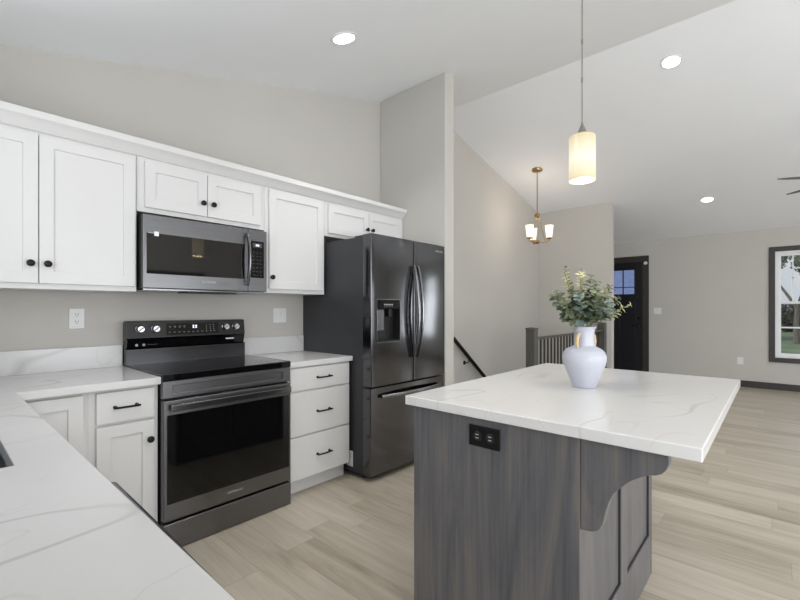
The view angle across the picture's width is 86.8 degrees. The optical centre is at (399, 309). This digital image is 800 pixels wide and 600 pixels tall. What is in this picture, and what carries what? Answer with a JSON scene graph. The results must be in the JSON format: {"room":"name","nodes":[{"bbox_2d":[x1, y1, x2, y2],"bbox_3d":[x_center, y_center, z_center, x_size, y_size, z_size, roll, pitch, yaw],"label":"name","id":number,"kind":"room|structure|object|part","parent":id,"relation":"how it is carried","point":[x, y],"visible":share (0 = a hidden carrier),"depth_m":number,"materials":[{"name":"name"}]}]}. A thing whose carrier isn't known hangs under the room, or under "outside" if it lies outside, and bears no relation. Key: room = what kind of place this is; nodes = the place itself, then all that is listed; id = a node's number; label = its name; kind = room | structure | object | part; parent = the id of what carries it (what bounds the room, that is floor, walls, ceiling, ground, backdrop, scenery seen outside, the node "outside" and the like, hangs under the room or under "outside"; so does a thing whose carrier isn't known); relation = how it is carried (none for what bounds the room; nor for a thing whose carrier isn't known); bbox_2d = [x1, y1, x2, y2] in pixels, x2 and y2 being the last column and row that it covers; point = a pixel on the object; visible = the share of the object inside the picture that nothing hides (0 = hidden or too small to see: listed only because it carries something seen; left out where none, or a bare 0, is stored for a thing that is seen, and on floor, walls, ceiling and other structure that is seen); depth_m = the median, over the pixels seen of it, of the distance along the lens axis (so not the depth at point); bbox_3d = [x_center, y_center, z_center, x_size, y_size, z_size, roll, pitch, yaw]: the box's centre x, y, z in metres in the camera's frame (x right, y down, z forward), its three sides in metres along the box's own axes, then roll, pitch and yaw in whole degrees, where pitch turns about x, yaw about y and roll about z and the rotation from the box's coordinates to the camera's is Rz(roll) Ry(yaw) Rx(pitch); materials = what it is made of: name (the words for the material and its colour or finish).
{"room":"kitchen","nodes":[
{"label":"kitchen","id":0,"kind":"room"},
{"bbox_2d":[0,44,379,366],"bbox_3d":[-1.370,-0.448,3.132,0.120,3.437,3.640,0,0,42],"label":"wall","id":1,"kind":"structure","parent":0,"point":[328,141],"depth_m":2.91,"materials":[{"name":"beige paint"}]},
{"bbox_2d":[0,345,121,376],"bbox_3d":[-1.022,0.285,1.189,2.989,0.131,1.204,0,0,42],"label":"backsplash","id":2,"kind":"structure","parent":1,"relation":"attached to","point":[18,362],"depth_m":2.39,"materials":[{"name":"white stone"}]},
{"bbox_2d":[0,123,135,292],"bbox_3d":[-2.003,-0.491,2.061,0.364,0.778,1.194,0,0,42],"label":"upper cabinet","id":3,"kind":"object","parent":1,"relation":"attached to","point":[68,207],"visible":1,"depth_m":2.16,"materials":[{"name":"white paint"}]},
{"bbox_3d":[-1.924,-0.496,1.936,0.020,0.733,0.408,0,0,42],"label":"cabinet door","id":4,"kind":"part","parent":3,"relation":"part of","materials":[{"name":"white paint"}]},
{"bbox_3d":[-1.789,-0.226,2.049,0.030,0.033,0.033,0,0,42],"label":"knob","id":5,"kind":"part","parent":3,"relation":"part of","materials":[{"name":"black metal"}]},
{"bbox_3d":[-1.746,-0.226,2.097,0.030,0.033,0.033,0,0,42],"label":"knob","id":6,"kind":"part","parent":3,"relation":"part of","materials":[{"name":"black metal"}]},
{"bbox_3d":[-1.646,-0.496,2.246,0.020,0.733,0.418,0,0,42],"label":"cabinet door","id":7,"kind":"part","parent":3,"relation":"part of","materials":[{"name":"white paint"}]},
{"bbox_2d":[0,101,406,218],"bbox_3d":[-1.128,-0.923,2.821,0.086,0.086,3.496,0,0,42],"label":"crown molding","id":8,"kind":"structure","parent":3,"relation":"attached to","point":[11,114],"depth_m":2.51,"materials":[{"name":"white paint"}]},
{"bbox_2d":[69,308,84,328],"bbox_3d":[-1.882,0.053,2.463,0.009,0.118,0.074,0,0,42],"label":"power outlet","id":9,"kind":"object","parent":1,"relation":"attached to","point":[76,315],"visible":1,"depth_m":2.46,"materials":[{"name":"white plastic"}]},
{"bbox_2d":[73,312,79,324],"bbox_3d":[-1.881,0.053,2.462,0.002,0.075,0.033,0,0,42],"label":"socket","id":10,"kind":"object","parent":9,"relation":"attached to","point":[76,315],"depth_m":2.46,"materials":[{"name":"white plastic"}]},
{"bbox_2d":[136,156,263,230],"bbox_3d":[-1.336,-0.723,2.806,0.364,0.315,0.804,0,0,42],"label":"upper cabinet","id":11,"kind":"object","parent":1,"relation":"attached to","point":[164,189],"visible":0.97,"depth_m":2.65,"materials":[{"name":"white paint"}]},
{"bbox_3d":[-1.355,-0.725,2.572,0.020,0.266,0.356,0,0,42],"label":"cabinet door","id":12,"kind":"part","parent":11,"relation":"part of","materials":[{"name":"white paint"}]},
{"bbox_2d":[136,213,266,294],"bbox_3d":[-1.304,-0.322,2.765,0.467,0.440,0.770,0,0,42],"label":"microwave","id":13,"kind":"object","parent":11,"relation":"attached to","point":[174,255],"visible":0.98,"depth_m":2.60,"materials":[{"name":"black metal"}]},
{"bbox_3d":[-1.232,-0.320,2.603,0.002,0.232,0.588,0,0,42],"label":"door glass","id":14,"kind":"part","parent":13,"relation":"part of","materials":[{"name":"black glass"}]},
{"bbox_3d":[-1.004,-0.335,2.804,0.073,0.356,0.019,0,0,42],"label":"handle","id":15,"kind":"part","parent":13,"relation":"part of","materials":[{"name":"metal"}]},
{"bbox_3d":[-0.984,-0.331,2.904,0.030,0.418,0.136,0,0,42],"label":"control panel","id":16,"kind":"part","parent":13,"relation":"part of","materials":[{"name":"black metal"}]},
{"bbox_2d":[253,252,261,275],"bbox_3d":[-0.975,-0.310,2.888,0.001,0.161,0.064,0,0,42],"label":"keypad","id":17,"kind":"object","parent":13,"relation":"attached to","point":[257,256],"depth_m":2.89,"materials":[{"name":"black plastic"}]},
{"bbox_3d":[-1.110,-0.725,2.845,0.020,0.266,0.370,0,0,42],"label":"cabinet door","id":18,"kind":"part","parent":11,"relation":"part of","materials":[{"name":"white paint"}]},
{"bbox_2d":[244,335,303,354],"bbox_3d":[-1.018,0.285,3.419,0.020,0.131,0.558,0,0,42],"label":"backsplash","id":19,"kind":"structure","parent":1,"relation":"attached to","point":[260,345],"depth_m":3.40,"materials":[{"name":"white stone"}]},
{"bbox_2d":[273,308,285,322],"bbox_3d":[-0.985,0.049,3.465,0.011,0.118,0.120,0,0,42],"label":"light switch","id":20,"kind":"object","parent":1,"relation":"attached to","point":[279,314],"visible":1,"depth_m":3.46,"materials":[{"name":"white plastic"}]},
{"bbox_2d":[263,186,323,294],"bbox_3d":[-0.889,-0.500,3.305,0.364,0.760,0.534,0,0,42],"label":"upper cabinet","id":21,"kind":"object","parent":1,"relation":"attached to","point":[293,223],"visible":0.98,"depth_m":3.19,"materials":[{"name":"white paint"}]},
{"bbox_2d":[324,201,402,242],"bbox_3d":[-0.390,-0.738,3.862,0.364,0.284,0.960,0,0,42],"label":"upper cabinet","id":22,"kind":"object","parent":1,"relation":"attached to","point":[341,222],"visible":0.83,"depth_m":3.64,"materials":[{"name":"white paint"}]},
{"bbox_3d":[-0.434,-0.739,3.600,0.020,0.233,0.450,0,0,42],"label":"cabinet door","id":23,"kind":"part","parent":22,"relation":"part of","materials":[{"name":"white paint"}]},
{"bbox_3d":[-0.135,-0.739,3.934,0.020,0.233,0.438,0,0,42],"label":"cabinet door","id":24,"kind":"part","parent":22,"relation":"part of","materials":[{"name":"white paint"}]},
{"bbox_2d":[0,0,799,243],"bbox_3d":[3.313,-1.868,2.772,7.800,1.344,9.590,0,0,42],"label":"ceiling","id":25,"kind":"structure","parent":0,"point":[723,123],"depth_m":3.81,"materials":[{"name":"white paint"}]},
{"bbox_2d":[330,31,357,44],"bbox_3d":[-0.373,-1.805,2.816,0.178,0.050,0.184,0,0,-44],"label":"recessed light","id":26,"kind":"object","parent":25,"relation":"in","point":[346,37],"visible":1,"depth_m":2.81,"materials":[{"name":"white plastic"}]},
{"bbox_2d":[525,167,552,243],"bbox_3d":[1.986,-1.491,6.085,0.392,1.093,0.392,0,0,42],"label":"chandelier","id":27,"kind":"object","parent":25,"relation":"hanging from","point":[531,230],"visible":1,"depth_m":6.05,"materials":[{"name":"gold metal"}]},
{"bbox_3d":[1.846,-1.115,6.026,0.116,0.171,0.116,0,0,42],"label":"lamp shade","id":28,"kind":"part","parent":27,"relation":"part of","materials":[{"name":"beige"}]},
{"bbox_3d":[1.976,-1.115,6.280,0.116,0.171,0.116,0,0,42],"label":"lamp shade","id":29,"kind":"part","parent":27,"relation":"part of","materials":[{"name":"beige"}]},
{"bbox_3d":[1.984,-1.661,6.115,0.013,0.662,0.014,0,0,42],"label":"rod","id":30,"kind":"part","parent":27,"relation":"part of","materials":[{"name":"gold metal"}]},
{"bbox_3d":[2.131,-1.115,6.040,0.116,0.171,0.116,0,0,42],"label":"lamp shade","id":31,"kind":"part","parent":27,"relation":"part of","materials":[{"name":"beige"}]},
{"bbox_2d":[569,0,595,183],"bbox_3d":[0.809,-1.209,1.879,0.124,1.273,0.124,0,0,42],"label":"pendant lamp","id":32,"kind":"object","parent":25,"relation":"hanging from","point":[582,145],"visible":1,"depth_m":1.84,"materials":[{"name":"white glass"}]},
{"bbox_3d":[0.809,-1.322,1.879,0.009,0.983,0.009,0,0,42],"label":"rod","id":33,"kind":"part","parent":32,"relation":"part of","materials":[{"name":"silver metal"}]},
{"bbox_3d":[0.809,-0.671,1.879,0.110,0.198,0.110,0,0,42],"label":"lamp shade","id":34,"kind":"part","parent":32,"relation":"part of","materials":[{"name":"white glass"}]},
{"bbox_2d":[660,54,682,68],"bbox_3d":[2.537,-2.317,3.956,0.178,0.047,0.184,0,0,-44],"label":"recessed light","id":35,"kind":"object","parent":25,"relation":"in","point":[671,61],"visible":1,"depth_m":3.95,"materials":[{"name":"white"}]},
{"bbox_2d":[700,197,714,202],"bbox_3d":[4.490,-1.606,6.181,0.178,0.047,0.184,0,0,-44],"label":"recessed light","id":36,"kind":"object","parent":25,"relation":"in","point":[704,199],"visible":1,"depth_m":6.17,"materials":[{"name":"white"}]},
{"bbox_2d":[777,177,799,194],"bbox_3d":[4.414,-1.591,3.967,1.308,0.873,1.336,0,0,42],"label":"ceiling fan","id":37,"kind":"object","parent":25,"relation":"hanging from","point":[787,178],"visible":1,"depth_m":4.15,"materials":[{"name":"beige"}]},
{"bbox_3d":[3.997,-1.280,4.091,0.605,0.008,0.084,0,0,11],"label":"blade","id":38,"kind":"part","parent":37,"relation":"part of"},
{"bbox_2d":[380,73,453,386],"bbox_3d":[0.146,-0.448,4.123,0.818,3.435,0.140,0,0,42],"label":"wall partition","id":39,"kind":"structure","parent":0,"point":[417,123],"depth_m":3.94,"materials":[{"name":"beige paint"}]},
{"bbox_2d":[182,387,799,599],"bbox_3d":[3.358,1.395,2.732,7.680,0.250,9.590,0,0,42],"label":"floor","id":40,"kind":"structure","parent":0,"point":[726,526],"depth_m":2.42,"materials":[{"name":"brown wood"}]},
{"bbox_2d":[24,393,87,459],"bbox_3d":[-1.998,0.829,1.862,0.638,0.880,0.900,0,0,42],"label":"base cabinet","id":41,"kind":"object","parent":40,"relation":"on","point":[67,414],"visible":0.19,"depth_m":1.93,"materials":[{"name":"white paint"}]},
{"bbox_2d":[88,384,157,521],"bbox_3d":[-1.583,0.829,2.298,0.674,0.880,0.302,0,0,42],"label":"base cabinet","id":42,"kind":"object","parent":40,"relation":"on","point":[122,423],"visible":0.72,"depth_m":2.11,"materials":[{"name":"white paint"}]},
{"bbox_3d":[-1.364,0.477,2.107,0.020,0.151,0.251,0,0,42],"label":"drawer","id":43,"kind":"part","parent":42,"relation":"part of","materials":[{"name":"white paint"}]},
{"bbox_3d":[-1.364,0.856,2.107,0.020,0.578,0.251,0,0,42],"label":"cabinet door","id":44,"kind":"part","parent":42,"relation":"part of","materials":[{"name":"white paint"}]},
{"bbox_3d":[-1.345,0.478,2.086,0.036,0.018,0.116,0,0,42],"label":"drawer pull","id":45,"kind":"part","parent":42,"relation":"part of","materials":[{"name":"black metal"}]},
{"bbox_3d":[-1.278,0.664,2.166,0.030,0.033,0.033,0,0,42],"label":"knob","id":46,"kind":"part","parent":42,"relation":"part of","materials":[{"name":"black metal"}]},
{"bbox_2d":[111,482,211,576],"bbox_3d":[-0.704,0.833,0.595,0.602,0.873,0.668,0,0,42],"label":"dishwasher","id":47,"kind":"object","parent":40,"relation":"on","point":[115,484],"visible":0.08,"depth_m":0.85,"materials":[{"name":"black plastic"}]},
{"bbox_2d":[123,319,290,545],"bbox_3d":[-1.207,0.670,2.686,0.699,1.198,0.784,0,0,42],"label":"range","id":48,"kind":"object","parent":40,"relation":"on","point":[224,412],"visible":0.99,"depth_m":2.49,"materials":[{"name":"black metal"}]},
{"bbox_3d":[-1.607,0.122,2.619,0.028,0.050,0.050,0,0,42],"label":"knob","id":49,"kind":"part","parent":48,"relation":"part of","materials":[{"name":"metal"}]},
{"bbox_3d":[-1.548,0.122,2.684,0.028,0.050,0.050,0,0,42],"label":"knob","id":50,"kind":"part","parent":48,"relation":"part of","materials":[{"name":"metal"}]},
{"bbox_3d":[-1.425,0.129,2.869,0.049,0.116,0.768,0,0,42],"label":"control panel","id":51,"kind":"part","parent":48,"relation":"part of","materials":[{"name":"black metal"}]},
{"bbox_3d":[-1.401,0.128,2.871,0.017,0.076,0.340,0,0,42],"label":"display glass","id":52,"kind":"part","parent":48,"relation":"part of","materials":[{"name":"black glass"}]},
{"bbox_2d":[126,355,290,381],"bbox_3d":[-1.197,0.357,2.680,0.601,0.039,0.774,0,0,42],"label":"cooktop","id":53,"kind":"object","parent":48,"relation":"in","point":[195,368],"depth_m":2.57,"materials":[{"name":"glass"}]},
{"bbox_2d":[158,381,290,524],"bbox_3d":[-1.205,0.806,2.688,0.699,0.857,0.768,0,0,42],"label":"oven","id":54,"kind":"object","parent":48,"relation":"in","point":[224,447],"depth_m":2.42,"materials":[{"name":"black metal"}]},
{"bbox_3d":[-0.984,1.196,2.490,0.045,0.143,0.768,0,0,42],"label":"storage drawer","id":55,"kind":"part","parent":48,"relation":"part of","materials":[{"name":"black metal"}]},
{"bbox_3d":[-1.243,0.122,3.025,0.028,0.050,0.050,0,0,42],"label":"knob","id":56,"kind":"part","parent":48,"relation":"part of","materials":[{"name":"metal"}]},
{"bbox_3d":[-1.193,0.122,3.081,0.028,0.050,0.050,0,0,42],"label":"knob","id":57,"kind":"part","parent":48,"relation":"part of","materials":[{"name":"metal"}]},
{"bbox_2d":[287,361,348,493],"bbox_3d":[-0.778,0.829,3.197,0.674,0.880,0.543,0,0,42],"label":"base cabinet","id":58,"kind":"object","parent":40,"relation":"on","point":[319,393],"visible":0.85,"depth_m":2.98,"materials":[{"name":"white paint"}]},
{"bbox_2d":[244,335,352,367],"bbox_3d":[-0.784,0.304,3.209,0.649,0.168,0.558,0,0,42],"label":"countertop","id":59,"kind":"structure","parent":58,"relation":"on","point":[289,348],"depth_m":3.30,"materials":[{"name":"white stone"}]},
{"bbox_3d":[-0.561,1.009,3.004,0.020,0.286,0.516,0,0,42],"label":"drawer","id":60,"kind":"part","parent":58,"relation":"part of","materials":[{"name":"white paint"}]},
{"bbox_3d":[-0.561,0.474,3.004,0.020,0.152,0.516,0,0,42],"label":"drawer","id":61,"kind":"part","parent":58,"relation":"part of","materials":[{"name":"white paint"}]},
{"bbox_3d":[-0.561,0.708,3.004,0.020,0.292,0.516,0,0,42],"label":"drawer","id":62,"kind":"part","parent":58,"relation":"part of","materials":[{"name":"white paint"}]},
{"bbox_3d":[-0.531,1.012,2.995,0.036,0.018,0.126,0,0,42],"label":"drawer pull","id":63,"kind":"part","parent":58,"relation":"part of","materials":[{"name":"black metal"}]},
{"bbox_3d":[-0.531,0.710,2.995,0.036,0.018,0.126,0,0,42],"label":"drawer pull","id":64,"kind":"part","parent":58,"relation":"part of","materials":[{"name":"black metal"}]},
{"bbox_2d":[303,233,443,477],"bbox_3d":[-0.184,0.353,3.665,0.927,1.831,0.915,0,0,42],"label":"refrigerator","id":65,"kind":"object","parent":40,"relation":"on","point":[381,305],"visible":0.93,"depth_m":3.27,"materials":[{"name":"black metal"}]},
{"bbox_3d":[-0.079,0.006,3.279,0.092,1.124,0.481,0,0,42],"label":"fridge door","id":66,"kind":"part","parent":65,"relation":"part of","materials":[{"name":"black metal"}]},
{"bbox_3d":[-0.110,-0.040,3.230,0.063,0.069,0.245,0,0,42],"label":"dispenser panel","id":67,"kind":"part","parent":65,"relation":"part of","materials":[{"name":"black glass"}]},
{"bbox_3d":[-0.086,0.085,3.208,0.008,0.328,0.265,0,0,42],"label":"dispenser trim","id":68,"kind":"part","parent":65,"relation":"part of","materials":[{"name":"metal"}]},
{"bbox_3d":[-0.086,0.025,3.271,0.030,0.060,0.030,0,0,42],"label":"spout","id":69,"kind":"part","parent":65,"relation":"part of","materials":[{"name":"black plastic"}]},
{"bbox_3d":[0.063,0.902,3.438,0.092,0.640,0.907,0,0,42],"label":"freezer drawer","id":70,"kind":"part","parent":65,"relation":"part of","materials":[{"name":"black metal"}]},
{"bbox_3d":[0.119,0.648,3.393,0.080,0.029,0.730,0,0,42],"label":"drawer handle","id":71,"kind":"part","parent":65,"relation":"part of","materials":[{"name":"metal"}]},
{"bbox_3d":[0.127,0.018,3.388,0.094,0.746,0.020,0,0,42],"label":"door handle","id":72,"kind":"part","parent":65,"relation":"part of","materials":[{"name":"metal"}]},
{"bbox_3d":[0.159,0.018,3.424,0.094,0.746,0.020,0,0,42],"label":"door handle","id":73,"kind":"part","parent":65,"relation":"part of","materials":[{"name":"metal"}]},
{"bbox_3d":[0.225,0.006,3.619,0.092,1.124,0.421,0,0,42],"label":"fridge door","id":74,"kind":"part","parent":65,"relation":"part of","materials":[{"name":"black metal"}]},
{"bbox_2d":[525,322,606,367],"bbox_3d":[2.359,0.735,5.773,0.113,1.069,2.690,0,0,42],"label":"stair railing","id":75,"kind":"object","parent":40,"relation":"on","point":[532,338],"visible":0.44,"depth_m":5.17,"materials":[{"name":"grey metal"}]},
{"bbox_3d":[1.501,0.735,4.813,0.111,1.069,0.114,0,0,42],"label":"newel post","id":76,"kind":"part","parent":75,"relation":"part of","materials":[{"name":"grey wood"}]},
{"bbox_3d":[2.353,0.335,5.771,0.059,0.030,2.461,0,0,42],"label":"rail","id":77,"kind":"part","parent":75,"relation":"part of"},
{"bbox_3d":[3.214,0.739,6.732,0.107,1.061,0.120,0,0,42],"label":"newel post","id":78,"kind":"part","parent":75,"relation":"part of","materials":[{"name":"grey wood"}]},
{"bbox_2d":[405,363,739,599],"bbox_3d":[0.863,0.810,1.925,0.998,0.918,1.411,0,0,42],"label":"kitchen island","id":79,"kind":"object","parent":40,"relation":"on","point":[562,510],"visible":1,"depth_m":1.51,"materials":[{"name":"white stone"}]},
{"bbox_2d":[469,424,499,450],"bbox_3d":[0.300,0.458,1.515,0.125,0.076,0.011,0,0,42],"label":"power outlet","id":80,"kind":"object","parent":79,"relation":"attached to","point":[481,436],"visible":1,"depth_m":1.51,"materials":[{"name":"black plastic"}]},
{"bbox_2d":[473,431,494,443],"bbox_3d":[0.299,0.458,1.513,0.088,0.036,0.003,0,0,42],"label":"socket","id":81,"kind":"object","parent":80,"relation":"attached to","point":[479,437],"depth_m":1.51,"materials":[{"name":"black plastic"}]},
{"bbox_3d":[0.311,0.829,1.527,0.663,0.880,0.020,0,0,42],"label":"panel","id":82,"kind":"part","parent":79,"relation":"part of","materials":[{"name":"grey wood"}]},
{"bbox_2d":[405,363,739,462],"bbox_3d":[0.863,0.370,1.925,0.998,0.038,1.411,0,0,42],"label":"island countertop","id":83,"kind":"structure","parent":79,"relation":"on","point":[672,415],"depth_m":1.56,"materials":[{"name":"white stone"}]},
{"bbox_2d":[562,326,606,388],"bbox_3d":[0.834,0.213,1.916,0.185,0.275,0.185,0,0,42],"label":"vase","id":84,"kind":"object","parent":83,"relation":"on","point":[584,363],"visible":0.99,"depth_m":1.86,"materials":[{"name":"white ceramic"}]},
{"bbox_2d":[549,266,631,326],"bbox_3d":[0.853,0.010,1.916,0.297,0.422,0.294,0,0,42],"label":"bouquet","id":85,"kind":"object","parent":84,"relation":"in","point":[579,312],"visible":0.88,"depth_m":1.88,"materials":[{"name":"green plant"}]},
{"bbox_3d":[0.874,0.829,1.677,0.023,0.880,0.954,0,0,42],"label":"panel","id":86,"kind":"part","parent":79,"relation":"part of","materials":[{"name":"grey wood"}]},
{"bbox_3d":[0.961,0.829,2.253,0.663,0.880,0.020,0,0,42],"label":"panel","id":87,"kind":"part","parent":79,"relation":"part of","materials":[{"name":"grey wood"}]},
{"bbox_2d":[454,132,538,383],"bbox_3d":[1.666,0.725,6.689,0.120,6.290,5.710,0,0,42],"label":"wall","id":88,"kind":"structure","parent":0,"point":[496,266],"depth_m":6.23,"materials":[{"name":"beige paint"}]},
{"bbox_2d":[454,337,486,376],"bbox_3d":[1.515,1.365,6.357,0.103,2.046,2.738,0,0,42],"label":"handrail","id":89,"kind":"object","parent":88,"relation":"attached to","point":[456,341],"visible":0.26,"depth_m":5.65,"materials":[{"name":"black metal"}]},
{"bbox_2d":[539,202,613,368],"bbox_3d":[2.946,-0.214,7.133,1.195,2.969,0.120,0,0,42],"label":"wall","id":90,"kind":"structure","parent":0,"point":[582,237],"depth_m":7.09,"materials":[{"name":"beige paint"}]},
{"bbox_2d":[614,226,799,384],"bbox_3d":[6.478,-0.007,6.308,7.560,2.555,0.140,0,0,42],"label":"wall","id":91,"kind":"structure","parent":0,"point":[711,291],"depth_m":7.22,"materials":[{"name":"beige paint"}]},
{"bbox_2d":[614,255,648,371],"bbox_3d":[4.257,0.133,8.280,1.110,2.275,0.162,0,0,42],"label":"door","id":92,"kind":"structure","parent":91,"relation":"in","point":[631,327],"depth_m":8.06,"materials":[{"name":"black paint"}]},
{"bbox_3d":[4.238,0.393,8.258,0.700,1.315,0.030,0,0,42],"label":"panel moulding","id":93,"kind":"part","parent":92,"relation":"part of","materials":[{"name":"black paint"}]},
{"bbox_2d":[654,308,661,313],"bbox_3d":[4.732,0.025,7.769,0.125,0.116,0.010,0,0,42],"label":"light switch","id":94,"kind":"object","parent":91,"relation":"attached to","point":[656,310],"visible":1,"depth_m":7.76,"materials":[{"name":"white plastic"}]},
{"bbox_2d":[737,357,742,363],"bbox_3d":[5.616,0.845,6.979,0.080,0.116,0.008,0,0,42],"label":"power outlet","id":95,"kind":"object","parent":91,"relation":"attached to","point":[739,359],"visible":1,"depth_m":6.98,"materials":[{"name":"white plastic"}]},
{"bbox_2d":[740,380,799,391],"bbox_3d":[6.936,1.218,5.793,6.190,0.105,0.016,0,0,42],"label":"baseboard","id":96,"kind":"structure","parent":91,"relation":"attached to","point":[753,384],"depth_m":6.72,"materials":[{"name":"grey wood"}]},
{"bbox_2d":[769,245,799,363],"bbox_3d":[6.307,-0.077,6.432,1.050,1.825,0.142,0,0,42],"label":"window","id":97,"kind":"structure","parent":91,"relation":"in","point":[775,355],"depth_m":6.69,"materials":[{"name":"white plastic"}]},
{"bbox_3d":[6.328,-0.484,6.455,0.830,0.792,0.030,0,0,42],"label":"sash","id":98,"kind":"part","parent":97,"relation":"part of","materials":[{"name":"white plastic"}]},
{"bbox_3d":[6.308,0.299,6.433,0.830,0.852,0.030,0,0,42],"label":"sash","id":99,"kind":"part","parent":97,"relation":"part of","materials":[{"name":"white plastic"}]},
{"label":"outside","id":100,"kind":"structure","parent":0,"visible":0},
{"bbox_2d":[781,320,799,353],"bbox_3d":[59.756,1.970,66.763,220.000,0.300,160.800,0,0,42],"label":"lawn","id":101,"kind":"structure","parent":100,"point":[787,345],"depth_m":21.99,"materials":[{"name":"green plant"}]},
{"bbox_2d":[614,270,633,293],"bbox_3d":[16.040,-1.055,32.615,11.200,5.750,11.200,0,0,42],"label":"house","id":102,"kind":"structure","parent":101,"relation":"on","point":[628,274],"depth_m":28.48,"materials":[{"name":"blue"}]},
{"bbox_2d":[781,255,799,343],"bbox_3d":[22.260,-0.821,23.024,4.402,5.297,5.142,0,0,-1],"label":"tree","id":103,"kind":"object","parent":101,"relation":"on","point":[796,332],"visible":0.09,"depth_m":22.70,"materials":[{"name":"green plant"}]},
{"bbox_2d":[781,304,799,331],"bbox_3d":[31.463,0.650,34.236,2.766,2.517,2.525,0,0,42],"label":"tree","id":104,"kind":"object","parent":101,"relation":"on","point":[787,316],"visible":0.46,"depth_m":33.82,"materials":[{"name":"green plant"}]},
{"bbox_3d":[-1.393,0.829,1.161,1.175,0.880,0.668,0,0,42],"label":"cabinet","id":105,"kind":"object","parent":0,"visible":0},
{"bbox_2d":[0,345,234,599],"bbox_3d":[-1.021,0.304,1.190,2.989,0.168,1.208,0,0,42],"label":"countertop","id":106,"kind":"structure","parent":105,"relation":"on","point":[67,532],"depth_m":0.73,"materials":[{"name":"white stone"}]},
{"bbox_2d":[0,453,6,467],"bbox_3d":[-1.286,0.501,1.047,0.776,0.227,0.445,0,0,42],"label":"sink","id":107,"kind":"object","parent":106,"relation":"in","point":[2,462],"visible":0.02,"depth_m":1.12,"materials":[{"name":"metal"}]}
]}

